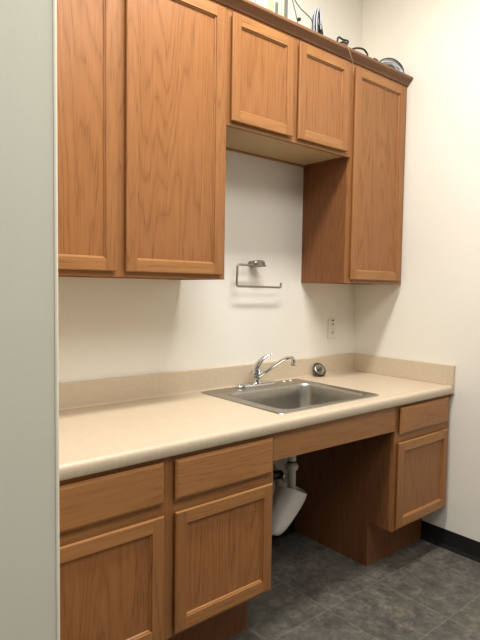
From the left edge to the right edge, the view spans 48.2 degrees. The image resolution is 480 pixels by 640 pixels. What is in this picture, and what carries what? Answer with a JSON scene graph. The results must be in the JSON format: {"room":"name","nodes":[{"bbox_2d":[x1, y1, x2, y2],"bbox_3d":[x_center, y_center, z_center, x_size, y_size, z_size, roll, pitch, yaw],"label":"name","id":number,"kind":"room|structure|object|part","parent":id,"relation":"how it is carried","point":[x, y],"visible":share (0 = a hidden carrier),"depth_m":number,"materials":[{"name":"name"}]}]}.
{"room":"kitchenette","nodes":[
{"label":"kitchenette","id":0,"kind":"room"},
{"bbox_2d":[0,0,55,639],"bbox_3d":[-1.484,-0.359,0.833,1.995,3.270,1.100,-2,4,-40],"label":"wall","id":1,"kind":"structure","parent":0,"point":[27,325],"depth_m":1.04,"materials":[{"name":"paint"}]},
{"bbox_2d":[53,0,59,639],"bbox_3d":[-0.675,-0.382,1.428,0.010,3.270,0.982,-2,4,-40],"label":"trim","id":2,"kind":"structure","parent":1,"relation":"attached to","point":[55,146],"depth_m":1.07,"materials":[{"name":"paint"}]},
{"bbox_2d":[58,0,362,492],"bbox_3d":[-0.182,-0.441,2.556,2.195,3.270,0.120,-2,4,-40],"label":"wall","id":3,"kind":"structure","parent":0,"point":[108,327],"depth_m":2.63,"materials":[{"name":"paint"}]},
{"bbox_2d":[57,0,227,279],"bbox_3d":[-0.511,-0.707,1.965,0.938,1.096,0.333,-2,4,-40],"label":"upper cabinet","id":4,"kind":"object","parent":3,"relation":"attached to","point":[142,84],"visible":0.83,"depth_m":1.90,"materials":[{"name":"brown wood"}]},
{"bbox_3d":[-0.588,-0.683,1.700,0.329,0.941,0.004,-2,4,-40],"label":"door panel","id":5,"kind":"part","parent":4,"relation":"part of","materials":[{"name":"brown wood"}]},
{"bbox_3d":[-0.586,-0.682,1.698,0.428,1.040,0.018,-2,4,-40],"label":"door","id":6,"kind":"part","parent":4,"relation":"part of","materials":[{"name":"brown wood"}]},
{"bbox_3d":[-0.232,-0.695,1.994,0.429,1.040,0.018,-2,4,-40],"label":"door","id":7,"kind":"part","parent":4,"relation":"part of","materials":[{"name":"brown wood"}]},
{"bbox_3d":[-0.234,-0.695,1.996,0.330,0.941,0.004,-2,4,-40],"label":"door panel","id":8,"kind":"part","parent":4,"relation":"part of","materials":[{"name":"brown wood"}]},
{"bbox_2d":[213,0,412,86],"bbox_3d":[0.080,-1.263,2.212,2.189,0.040,0.048,-2,4,-40],"label":"crown molding","id":9,"kind":"structure","parent":4,"relation":"attached to","point":[249,8],"depth_m":2.41,"materials":[{"name":"brown wood"}]},
{"bbox_2d":[59,353,353,410],"bbox_3d":[-0.152,0.280,2.536,2.172,0.104,0.026,-2,4,-40],"label":"backsplash","id":10,"kind":"structure","parent":3,"relation":"attached to","point":[88,393],"depth_m":2.43,"materials":[{"name":"beige laminate"}]},
{"bbox_2d":[236,260,281,288],"bbox_3d":[0.086,-0.229,2.674,0.306,0.139,0.064,-2,4,-40],"label":"towel holder","id":11,"kind":"object","parent":3,"relation":"attached to","point":[256,263],"visible":1,"depth_m":2.63,"materials":[{"name":"silver metal"}]},
{"bbox_2d":[273,470,286,480],"bbox_3d":[0.173,0.711,2.351,0.067,0.062,0.123,2,3,13],"label":"shutoff valve","id":12,"kind":"object","parent":3,"relation":"attached to","point":[277,474],"visible":0.28,"depth_m":2.35,"materials":[{"name":"black metal"}]},
{"bbox_3d":[0.201,0.718,2.448,0.019,0.032,0.032,4,4,39],"label":"valve knob","id":13,"kind":"part","parent":12,"relation":"part of","materials":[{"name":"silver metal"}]},
{"bbox_2d":[272,518,295,540],"bbox_3d":[0.011,1.139,2.743,0.769,0.099,0.013,-2,4,-40],"label":"baseboard","id":14,"kind":"structure","parent":3,"relation":"attached to","point":[291,528],"depth_m":2.96,"materials":[{"name":"black plastic"}]},
{"bbox_2d":[226,7,351,167],"bbox_3d":[0.153,-1.039,2.497,0.779,0.476,0.333,-2,4,-40],"label":"upper cabinet","id":15,"kind":"object","parent":3,"relation":"attached to","point":[288,101],"visible":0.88,"depth_m":2.37,"materials":[{"name":"brown wood"}]},
{"bbox_3d":[0.098,-1.014,2.247,0.346,0.422,0.018,-2,4,-40],"label":"door","id":16,"kind":"part","parent":15,"relation":"part of","materials":[{"name":"brown wood"}]},
{"bbox_3d":[0.096,-1.014,2.250,0.247,0.323,0.004,-2,4,-40],"label":"door panel","id":17,"kind":"part","parent":15,"relation":"part of","materials":[{"name":"brown wood"}]},
{"bbox_2d":[268,0,287,17],"bbox_3d":[0.169,-1.431,2.356,0.084,0.322,0.048,-2,4,-40],"label":"channel","id":18,"kind":"object","parent":15,"relation":"on","point":[280,7],"visible":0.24,"depth_m":2.34,"materials":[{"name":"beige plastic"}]},
{"bbox_3d":[0.145,-0.815,2.517,0.747,0.014,0.273,-2,4,-40],"label":"panel","id":19,"kind":"part","parent":15,"relation":"part of","materials":[{"name":"beige wood"}]},
{"bbox_2d":[295,0,312,29],"bbox_3d":[0.274,-1.426,2.437,0.144,0.299,0.019,0,4,-17],"label":"cable","id":20,"kind":"object","parent":15,"relation":"on","point":[295,0],"visible":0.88,"depth_m":2.44,"materials":[{"name":"grey plastic"}]},
{"bbox_2d":[311,6,322,34],"bbox_3d":[0.361,-1.363,2.499,0.067,0.166,0.049,-2,4,-40],"label":"cable bundle","id":21,"kind":"object","parent":15,"relation":"on","point":[316,18],"visible":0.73,"depth_m":2.48,"materials":[{"name":"white plastic"}]},
{"bbox_3d":[0.390,-1.024,2.491,0.345,0.422,0.018,-2,4,-40],"label":"door","id":22,"kind":"part","parent":15,"relation":"part of","materials":[{"name":"brown wood"}]},
{"bbox_3d":[0.388,-1.024,2.494,0.246,0.323,0.004,-2,4,-40],"label":"door panel","id":23,"kind":"part","parent":15,"relation":"part of","materials":[{"name":"brown wood"}]},
{"bbox_2d":[337,36,348,45],"bbox_3d":[0.492,-1.327,2.613,0.092,0.091,0.060,-2,4,-40],"label":"power adapter","id":24,"kind":"object","parent":15,"relation":"on","point":[343,42],"visible":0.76,"depth_m":2.59,"materials":[{"name":"black plastic"}]},
{"bbox_2d":[328,319,335,338],"bbox_3d":[0.535,0.052,3.106,0.070,0.116,0.009,-2,4,-40],"label":"wall outlet","id":25,"kind":"object","parent":3,"relation":"attached to","point":[331,322],"visible":1,"depth_m":3.10,"materials":[{"name":"plastic"}]},
{"bbox_2d":[301,58,406,284],"bbox_3d":[0.629,-0.800,2.913,0.470,1.205,0.333,-2,4,-40],"label":"upper cabinet","id":26,"kind":"object","parent":3,"relation":"attached to","point":[352,222],"depth_m":2.78,"materials":[{"name":"brown wood"}]},
{"bbox_2d":[352,47,367,55],"bbox_3d":[0.587,-1.327,2.667,0.181,0.087,0.030,-2,4,-40],"label":"cord","id":27,"kind":"object","parent":26,"relation":"on","point":[354,48],"visible":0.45,"depth_m":2.70,"materials":[{"name":"plastic"}]},
{"bbox_3d":[0.717,-0.739,2.810,0.470,1.096,0.019,-2,4,-40],"label":"frame","id":28,"kind":"part","parent":26,"relation":"part of","materials":[{"name":"brown wood"}]},
{"bbox_3d":[0.719,-0.727,2.787,0.422,1.040,0.018,-2,4,-40],"label":"door","id":29,"kind":"part","parent":26,"relation":"part of","materials":[{"name":"brown wood"}]},
{"bbox_3d":[0.717,-0.728,2.789,0.323,0.941,0.004,-2,4,-40],"label":"door panel","id":30,"kind":"part","parent":26,"relation":"part of","materials":[{"name":"brown wood"}]},
{"bbox_3d":[0.798,-1.345,2.865,0.227,0.109,0.062,-1,4,-31],"label":"cable coil","id":31,"kind":"part","parent":26,"relation":"part of","materials":[{"name":"grey plastic"}]},
{"bbox_2d":[226,532,479,639],"bbox_3d":[0.544,1.370,0.289,4.320,0.060,4.720,-2,4,-40],"label":"floor","id":32,"kind":"structure","parent":0,"point":[421,590],"depth_m":2.36,"materials":[{"name":"tile"}]},
{"bbox_2d":[59,433,273,639],"bbox_3d":[-0.434,0.817,1.933,0.933,0.822,0.646,-2,4,-40],"label":"base cabinet","id":33,"kind":"object","parent":32,"relation":"on","point":[177,547],"visible":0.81,"depth_m":1.70,"materials":[{"name":"brown wood"}]},
{"bbox_3d":[-0.406,0.814,1.551,0.322,0.300,0.004,-2,4,-40],"label":"door panel","id":34,"kind":"part","parent":33,"relation":"part of","materials":[{"name":"brown wood"}]},
{"bbox_3d":[-0.399,0.512,1.530,0.421,0.132,0.018,-2,4,-40],"label":"drawer","id":35,"kind":"part","parent":33,"relation":"part of","materials":[{"name":"brown wood"}]},
{"bbox_3d":[-0.404,0.814,1.548,0.421,0.399,0.018,-2,4,-40],"label":"door","id":36,"kind":"part","parent":33,"relation":"part of","materials":[{"name":"brown wood"}]},
{"bbox_3d":[-0.049,0.802,1.844,0.422,0.399,0.018,-2,4,-40],"label":"door","id":37,"kind":"part","parent":33,"relation":"part of","materials":[{"name":"brown wood"}]},
{"bbox_3d":[-0.044,0.500,1.827,0.422,0.132,0.018,-2,4,-40],"label":"drawer","id":38,"kind":"part","parent":33,"relation":"part of","materials":[{"name":"brown wood"}]},
{"bbox_3d":[-0.051,0.802,1.847,0.323,0.300,0.004,-2,4,-40],"label":"door panel","id":39,"kind":"part","parent":33,"relation":"part of","materials":[{"name":"brown wood"}]},
{"bbox_2d":[59,353,455,480],"bbox_3d":[0.056,0.318,2.304,2.192,0.145,0.653,-2,4,-40],"label":"countertop","id":40,"kind":"structure","parent":33,"relation":"on","point":[106,424],"depth_m":2.15,"materials":[{"name":"beige laminate"}]},
{"bbox_2d":[235,353,295,388],"bbox_3d":[0.143,0.248,2.569,0.262,0.166,0.250,-2,4,-40],"label":"faucet","id":41,"kind":"object","parent":40,"relation":"on","point":[256,372],"visible":1,"depth_m":2.62,"materials":[{"name":"silver metal"}]},
{"bbox_3d":[0.082,0.316,2.645,0.262,0.020,0.062,-2,4,-40],"label":"plate","id":42,"kind":"part","parent":41,"relation":"part of","materials":[{"name":"silver metal"}]},
{"bbox_3d":[0.103,0.217,2.641,0.106,0.104,0.049,1,3,-2],"label":"lever handle","id":43,"kind":"part","parent":41,"relation":"part of","materials":[{"name":"silver metal"}]},
{"bbox_3d":[0.169,0.229,2.573,0.210,0.128,0.021,3,4,37],"label":"spout","id":44,"kind":"part","parent":41,"relation":"part of","materials":[{"name":"silver metal"}]},
{"bbox_2d":[201,379,378,413],"bbox_3d":[0.229,0.426,2.481,0.642,0.191,0.544,-2,4,-40],"label":"sink","id":45,"kind":"object","parent":40,"relation":"in","point":[290,395],"visible":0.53,"depth_m":2.62,"materials":[{"name":"metal"}]},
{"bbox_2d":[273,456,297,489],"bbox_3d":[0.182,0.688,2.642,0.096,0.333,0.438,0,3,-11],"label":"drain pipe","id":46,"kind":"object","parent":45,"relation":"attached to","point":[291,465],"visible":0.26,"depth_m":2.44,"materials":[{"name":"white plastic"}]},
{"bbox_2d":[272,484,306,535],"bbox_3d":[0.215,0.853,2.440,0.219,0.214,0.136,-2,4,-40],"label":"cover","id":47,"kind":"object","parent":46,"relation":"attached to","point":[287,502],"visible":0.83,"depth_m":2.38,"materials":[{"name":"white plastic"}]},
{"bbox_2d":[313,363,325,375],"bbox_3d":[0.442,0.277,2.986,0.081,0.070,0.049,-2,4,-40],"label":"stopper","id":48,"kind":"object","parent":40,"relation":"on","point":[319,369],"visible":1,"depth_m":2.98,"materials":[{"name":"silver metal"}]},
{"bbox_2d":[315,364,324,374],"bbox_3d":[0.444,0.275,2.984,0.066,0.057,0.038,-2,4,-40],"label":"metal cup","id":49,"kind":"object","parent":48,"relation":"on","point":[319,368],"depth_m":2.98,"materials":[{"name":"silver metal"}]},
{"bbox_2d":[273,407,394,460],"bbox_3d":[0.413,0.462,2.232,0.770,0.124,0.019,-2,4,-40],"label":"apron panel","id":50,"kind":"object","parent":40,"relation":"attached to","point":[293,442],"visible":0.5,"depth_m":2.19,"materials":[{"name":"brown wood"}]},
{"bbox_2d":[295,394,449,565],"bbox_3d":[0.701,0.778,2.880,0.484,0.822,0.646,-2,4,-40],"label":"base cabinet","id":51,"kind":"object","parent":32,"relation":"on","point":[367,499],"visible":0.83,"depth_m":2.66,"materials":[{"name":"brown wood"}]},
{"bbox_3d":[0.892,0.684,2.648,0.484,0.602,0.019,-2,4,-40],"label":"frame","id":52,"kind":"part","parent":51,"relation":"part of","materials":[{"name":"brown wood"}]},
{"bbox_3d":[0.896,0.767,2.632,0.438,0.407,0.018,-2,4,-40],"label":"door","id":53,"kind":"part","parent":51,"relation":"part of","materials":[{"name":"brown wood"}]},
{"bbox_3d":[0.894,0.767,2.635,0.339,0.308,0.004,-2,4,-40],"label":"door panel","id":54,"kind":"part","parent":51,"relation":"part of","materials":[{"name":"brown wood"}]},
{"bbox_3d":[0.904,0.464,2.617,0.430,0.127,0.018,-2,4,-40],"label":"drawer","id":55,"kind":"part","parent":51,"relation":"part of","materials":[{"name":"brown wood"}]},
{"bbox_2d":[354,0,479,541],"bbox_3d":[2.180,-0.347,1.536,0.120,3.270,4.720,-2,4,-40],"label":"wall","id":56,"kind":"structure","parent":0,"point":[433,316],"depth_m":2.79,"materials":[{"name":"paint"}]},
{"bbox_2d":[420,521,479,562],"bbox_3d":[2.269,1.251,1.391,0.013,0.099,4.011,-2,4,-40],"label":"baseboard","id":57,"kind":"structure","parent":56,"relation":"attached to","point":[469,548],"depth_m":2.79,"materials":[{"name":"black plastic"}]}
]}

